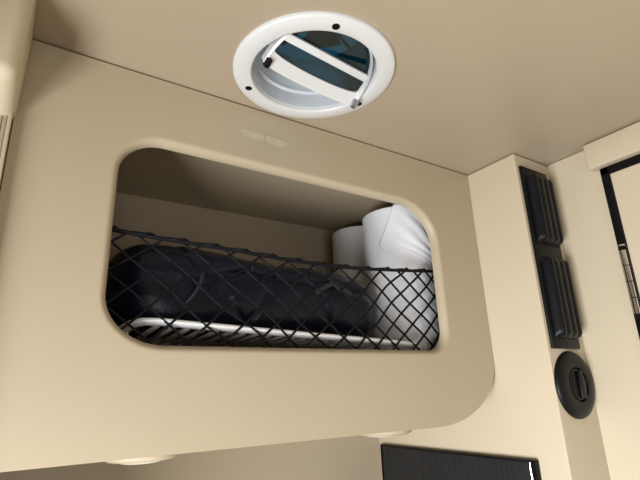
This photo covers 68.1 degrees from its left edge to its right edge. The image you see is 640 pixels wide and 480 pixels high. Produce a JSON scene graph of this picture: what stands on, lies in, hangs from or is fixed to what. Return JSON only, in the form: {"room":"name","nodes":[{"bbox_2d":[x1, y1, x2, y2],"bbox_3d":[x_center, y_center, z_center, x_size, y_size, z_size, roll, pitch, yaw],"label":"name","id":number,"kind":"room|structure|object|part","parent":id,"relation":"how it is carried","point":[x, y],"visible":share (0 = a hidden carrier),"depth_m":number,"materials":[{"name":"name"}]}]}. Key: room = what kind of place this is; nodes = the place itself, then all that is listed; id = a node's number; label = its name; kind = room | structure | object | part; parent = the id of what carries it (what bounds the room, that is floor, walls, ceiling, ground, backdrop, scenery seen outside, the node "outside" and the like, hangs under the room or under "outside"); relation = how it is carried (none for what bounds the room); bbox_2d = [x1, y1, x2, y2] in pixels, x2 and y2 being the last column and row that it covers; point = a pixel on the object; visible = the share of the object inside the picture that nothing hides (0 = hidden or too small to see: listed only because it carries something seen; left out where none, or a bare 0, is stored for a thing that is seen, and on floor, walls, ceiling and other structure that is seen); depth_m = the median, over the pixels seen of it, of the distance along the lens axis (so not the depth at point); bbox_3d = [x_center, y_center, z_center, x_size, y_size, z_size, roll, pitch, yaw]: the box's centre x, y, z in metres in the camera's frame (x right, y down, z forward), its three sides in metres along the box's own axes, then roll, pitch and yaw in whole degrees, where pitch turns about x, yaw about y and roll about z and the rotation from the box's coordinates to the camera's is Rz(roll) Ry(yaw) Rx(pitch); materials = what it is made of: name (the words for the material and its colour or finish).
{"room":"vehicle interior","nodes":[
{"label":"vehicle interior","id":0,"kind":"room"},
{"bbox_2d":[0,118,13,189],"bbox_3d":[-0.669,0.670,0.326,0.535,1.929,0.375,9,-21,-32],"label":"wall","id":1,"kind":"structure","parent":0,"point":[12,118],"depth_m":0.57,"materials":[{"name":"beige laminate"}]},
{"bbox_2d":[0,115,7,155],"bbox_3d":[-0.343,0.706,0.293,0.005,1.818,0.014,9,-21,-32],"label":"trim","id":2,"kind":"structure","parent":1,"relation":"attached to","point":[4,118],"depth_m":0.55,"materials":[{"name":"beige plastic"}]},
{"bbox_2d":[0,113,12,182],"bbox_3d":[-0.338,0.706,0.295,0.004,1.818,0.016,9,-21,-32],"label":"trim","id":3,"kind":"structure","parent":1,"relation":"attached to","point":[9,120],"depth_m":0.55,"materials":[{"name":"beige plastic"}]},
{"bbox_2d":[0,0,35,117],"bbox_3d":[-0.567,-0.252,0.409,0.541,0.128,0.104,9,-21,-32],"label":"locker","id":4,"kind":"object","parent":1,"relation":"attached to","point":[17,17],"visible":1,"depth_m":0.51,"materials":[{"name":"beige plastic"}]},
{"bbox_2d":[0,435,381,479],"bbox_3d":[-0.300,0.805,0.795,1.778,1.929,0.036,9,-21,-32],"label":"wall","id":5,"kind":"structure","parent":0,"point":[350,457],"depth_m":1.00,"materials":[{"name":"beige plastic"}]},
{"bbox_2d":[0,40,493,471],"bbox_3d":[-0.117,0.093,0.906,0.846,0.514,0.374,9,-21,-32],"label":"upper cabinet","id":6,"kind":"object","parent":5,"relation":"attached to","point":[95,145],"visible":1,"depth_m":0.66,"materials":[{"name":"beige plastic"}]},
{"bbox_2d":[106,454,177,464],"bbox_3d":[-0.243,0.293,0.641,0.101,0.017,0.101,9,-21,-32],"label":"puck light","id":7,"kind":"object","parent":6,"relation":"attached to","point":[146,460],"visible":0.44,"depth_m":0.60,"materials":[{"name":"beige plastic"}]},
{"bbox_2d":[119,317,418,349],"bbox_3d":[-0.082,0.184,0.827,0.533,0.047,0.203,9,-21,-32],"label":"rack","id":8,"kind":"object","parent":6,"relation":"in","point":[155,323],"visible":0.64,"depth_m":0.75,"materials":[{"name":"white metal"}]},
{"bbox_3d":[-0.138,0.210,0.901,0.451,0.029,0.009,9,-21,-32],"label":"rail","id":9,"kind":"part","parent":8,"relation":"part of","materials":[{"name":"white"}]},
{"bbox_2d":[105,244,372,344],"bbox_3d":[-0.126,0.111,0.864,0.502,0.145,0.194,9,-21,-32],"label":"bag","id":10,"kind":"object","parent":8,"relation":"on","point":[126,305],"visible":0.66,"depth_m":0.76,"materials":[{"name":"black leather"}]},
{"bbox_3d":[0.029,0.091,0.863,0.095,0.030,0.010,9,-21,-32],"label":"handle","id":11,"kind":"part","parent":10,"relation":"part of","materials":[{"name":"grey fabric"}]},
{"bbox_2d":[106,225,439,349],"bbox_3d":[-0.021,0.094,0.769,0.646,0.176,0.021,9,-21,-32],"label":"net","id":12,"kind":"object","parent":6,"relation":"attached to","point":[141,235],"visible":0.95,"depth_m":0.74,"materials":[{"name":"black fabric"}]},
{"bbox_3d":[-0.026,0.029,0.791,0.637,0.026,0.010,9,-21,-32],"label":"elastic cord","id":13,"kind":"part","parent":12,"relation":"part of","materials":[{"name":"black fabric"}]},
{"bbox_2d":[332,226,369,344],"bbox_3d":[0.104,0.137,1.161,0.135,0.321,0.135,9,-21,-32],"label":"paper towel roll","id":14,"kind":"object","parent":6,"relation":"in","point":[348,242],"visible":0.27,"depth_m":1.14,"materials":[{"name":"white paper"}]},
{"bbox_2d":[360,430,411,436],"bbox_3d":[0.115,0.351,0.868,0.108,0.017,0.108,9,-21,-32],"label":"puck light","id":15,"kind":"object","parent":6,"relation":"attached to","point":[388,434],"visible":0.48,"depth_m":0.82,"materials":[{"name":"beige plastic"}]},
{"bbox_2d":[362,204,438,350],"bbox_3d":[0.183,0.095,1.028,0.160,0.317,0.162,9,-21,-32],"label":"paper towel roll","id":16,"kind":"object","parent":6,"relation":"in","point":[394,237],"visible":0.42,"depth_m":0.97,"materials":[{"name":"white paper"}]},
{"bbox_2d":[32,0,639,175],"bbox_3d":[0.243,-0.424,0.257,1.778,0.045,2.340,9,-21,-32],"label":"ceiling","id":17,"kind":"structure","parent":0,"point":[474,85],"depth_m":0.68,"materials":[{"name":"plastic"}]},
{"bbox_2d":[233,11,394,118],"bbox_3d":[-0.010,-0.296,0.717,0.238,0.151,0.238,9,-21,-32],"label":"ceiling vent","id":18,"kind":"object","parent":17,"relation":"in","point":[315,64],"visible":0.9,"depth_m":0.69,"materials":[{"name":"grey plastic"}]},
{"bbox_3d":[0.010,-0.264,0.682,0.171,0.058,0.108,9,-21,-32],"label":"hatch frame","id":19,"kind":"part","parent":18,"relation":"part of","materials":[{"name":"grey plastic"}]},
{"bbox_3d":[0.014,-0.272,0.681,0.156,0.039,0.083,9,-21,-32],"label":"smoked pane","id":20,"kind":"part","parent":18,"relation":"part of","materials":[{"name":"plastic"}]},
{"bbox_2d":[379,154,609,479],"bbox_3d":[0.432,0.830,0.958,0.326,1.928,0.492,9,-21,-32],"label":"wall column","id":21,"kind":"structure","parent":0,"point":[522,415],"depth_m":0.91,"materials":[{"name":"beige plastic"}]},
{"bbox_2d":[380,444,541,479],"bbox_3d":[0.274,0.661,0.931,0.013,0.454,0.420,9,-21,-32],"label":"door","id":22,"kind":"structure","parent":21,"relation":"attached to","point":[398,462],"depth_m":0.98,"materials":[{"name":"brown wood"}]},
{"bbox_2d":[519,165,581,348],"bbox_3d":[0.454,0.026,0.925,0.091,0.364,0.021,9,-21,-32],"label":"air vent","id":23,"kind":"object","parent":21,"relation":"attached to","point":[554,275],"visible":1,"depth_m":0.91,"materials":[{"name":"black plastic"}]},
{"bbox_2d":[554,351,594,418],"bbox_3d":[0.466,0.261,0.857,0.118,0.118,0.015,9,-21,-32],"label":"vent","id":24,"kind":"object","parent":21,"relation":"attached to","point":[574,385],"visible":1,"depth_m":0.85,"materials":[{"name":"black plastic"}]},
{"bbox_2d":[548,151,639,479],"bbox_3d":[1.007,0.532,0.090,0.045,1.928,1.671,9,-21,-32],"label":"wall","id":25,"kind":"structure","parent":0,"point":[610,337],"depth_m":0.89,"materials":[{"name":"beige plastic"}]},
{"bbox_2d":[583,121,639,171],"bbox_3d":[0.845,-0.315,0.498,0.024,0.053,1.131,9,-21,-32],"label":"pelmet","id":26,"kind":"object","parent":25,"relation":"attached to","point":[620,145],"visible":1,"depth_m":0.90,"materials":[{"name":"beige plastic"}]},
{"bbox_2d":[600,154,639,338],"bbox_3d":[0.761,0.601,0.401,0.017,1.744,0.668,9,-21,-32],"label":"door","id":27,"kind":"structure","parent":25,"relation":"in","point":[620,180],"depth_m":0.88,"materials":[{"name":"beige plastic"}]}
]}

